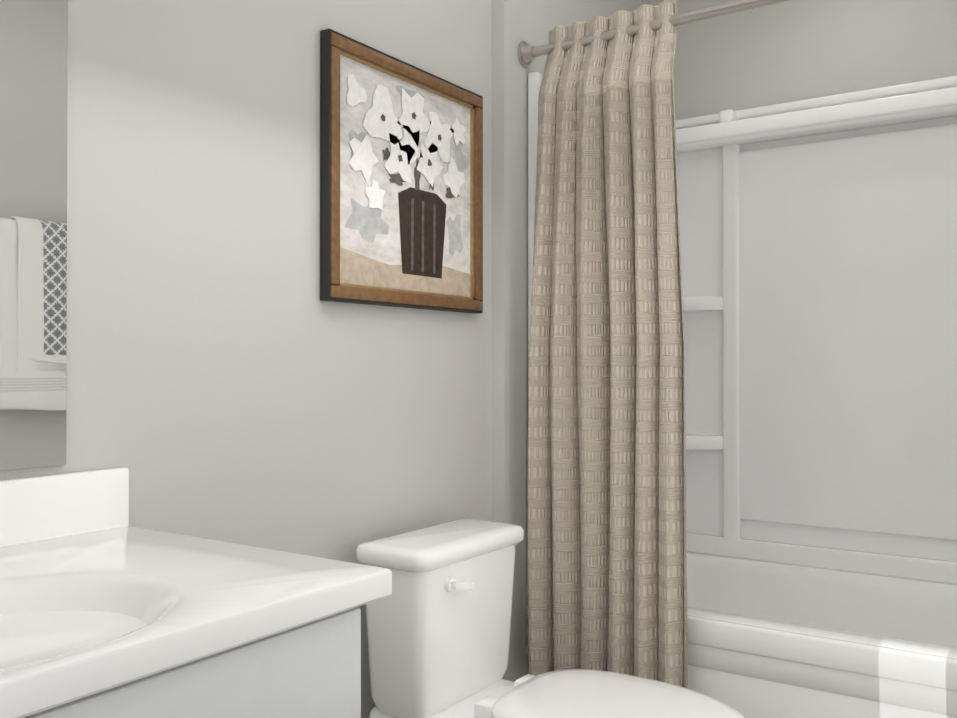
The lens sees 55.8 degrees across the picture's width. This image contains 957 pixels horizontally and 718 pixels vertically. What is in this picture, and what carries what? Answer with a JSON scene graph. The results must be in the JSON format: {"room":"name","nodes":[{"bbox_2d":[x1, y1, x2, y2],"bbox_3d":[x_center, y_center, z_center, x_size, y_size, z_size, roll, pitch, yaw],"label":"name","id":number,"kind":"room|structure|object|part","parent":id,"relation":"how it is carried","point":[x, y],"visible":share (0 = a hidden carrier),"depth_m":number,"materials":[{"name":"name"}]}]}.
{"room":"bathroom","nodes":[
{"label":"bathroom","id":0,"kind":"room"},
{"bbox_2d":[0,0,641,717],"bbox_3d":[-0.284,-0.118,1.967,0.160,2.400,3.020,0,0,34],"label":"wall","id":1,"kind":"structure","parent":0,"point":[232,378],"depth_m":1.72,"materials":[{"name":"paint"}]},
{"bbox_2d":[0,0,67,470],"bbox_3d":[-0.815,-0.413,1.104,0.005,1.142,0.663,0,0,34],"label":"mirror","id":2,"kind":"object","parent":1,"relation":"attached to","point":[33,202],"visible":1,"depth_m":1.33,"materials":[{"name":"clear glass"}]},
{"bbox_2d":[320,28,482,313],"bbox_3d":[-0.154,-0.392,2.062,0.028,0.550,0.560,0,0,34],"label":"picture frame","id":3,"kind":"object","parent":1,"relation":"attached to","point":[401,183],"visible":1,"depth_m":2.02,"materials":[{"name":"brown wood"}]},
{"bbox_2d":[642,0,956,119],"bbox_3d":[1.190,-0.113,2.722,1.520,2.400,0.120,0,0,34],"label":"wall","id":4,"kind":"structure","parent":0,"point":[790,51],"depth_m":2.78,"materials":[{"name":"paint"}]},
{"bbox_3d":[0.211,1.102,1.263,1.760,0.050,3.620,0,0,34],"label":"floor","id":5,"kind":"structure","parent":0,"visible":0},
{"bbox_2d":[0,467,391,717],"bbox_3d":[-0.568,0.613,0.965,0.563,0.925,0.803,0,0,34],"label":"bathroom vanity","id":6,"kind":"object","parent":5,"relation":"on","point":[106,611],"visible":1,"depth_m":1.05,"materials":[{"name":"paint"}]},
{"bbox_2d":[356,519,744,717],"bbox_3d":[0.157,0.728,1.783,0.762,0.706,0.424,0,0,34],"label":"toilet","id":7,"kind":"object","parent":5,"relation":"on","point":[438,619],"visible":0.98,"depth_m":1.82,"materials":[{"name":"ceramic"}]},
{"bbox_3d":[-0.076,0.569,1.955,0.165,0.305,0.370,0,0,34],"label":"tank","id":8,"kind":"part","parent":7,"relation":"part of","materials":[{"name":"ceramic"}]},
{"bbox_3d":[-0.074,0.396,1.954,0.190,0.041,0.400,0,0,34],"label":"lid","id":9,"kind":"part","parent":7,"relation":"part of","materials":[{"name":"ceramic"}]},
{"bbox_3d":[-0.039,0.460,1.843,0.024,0.038,0.075,0,0,34],"label":"lever","id":10,"kind":"part","parent":7,"relation":"part of","materials":[{"name":"plastic"}]},
{"bbox_3d":[0.263,0.685,1.726,0.522,0.062,0.380,0,0,34],"label":"seat","id":11,"kind":"part","parent":7,"relation":"part of","materials":[{"name":"plastic"}]},
{"bbox_2d":[528,71,956,717],"bbox_3d":[0.955,0.147,2.337,1.474,1.875,0.771,0,0,34],"label":"tub","id":12,"kind":"object","parent":5,"relation":"on","point":[818,237],"visible":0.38,"depth_m":2.66,"materials":[{"name":"plastic"}]},
{"bbox_3d":[1.058,-0.124,1.061,0.120,2.400,3.020,0,0,34],"label":"wall","id":13,"kind":"structure","parent":0,"visible":0},
{"bbox_2d":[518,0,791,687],"bbox_3d":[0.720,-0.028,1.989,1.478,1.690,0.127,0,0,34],"label":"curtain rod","id":14,"kind":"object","parent":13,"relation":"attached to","point":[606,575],"visible":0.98,"depth_m":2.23,"materials":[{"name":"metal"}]},
{"bbox_2d":[525,0,687,687],"bbox_3d":[0.318,-0.026,2.253,0.446,1.690,0.114,0,0,34],"label":"shower curtain","id":15,"kind":"object","parent":14,"relation":"hanging from","point":[606,563],"depth_m":2.23,"materials":[{"name":"fabric"}]}
]}

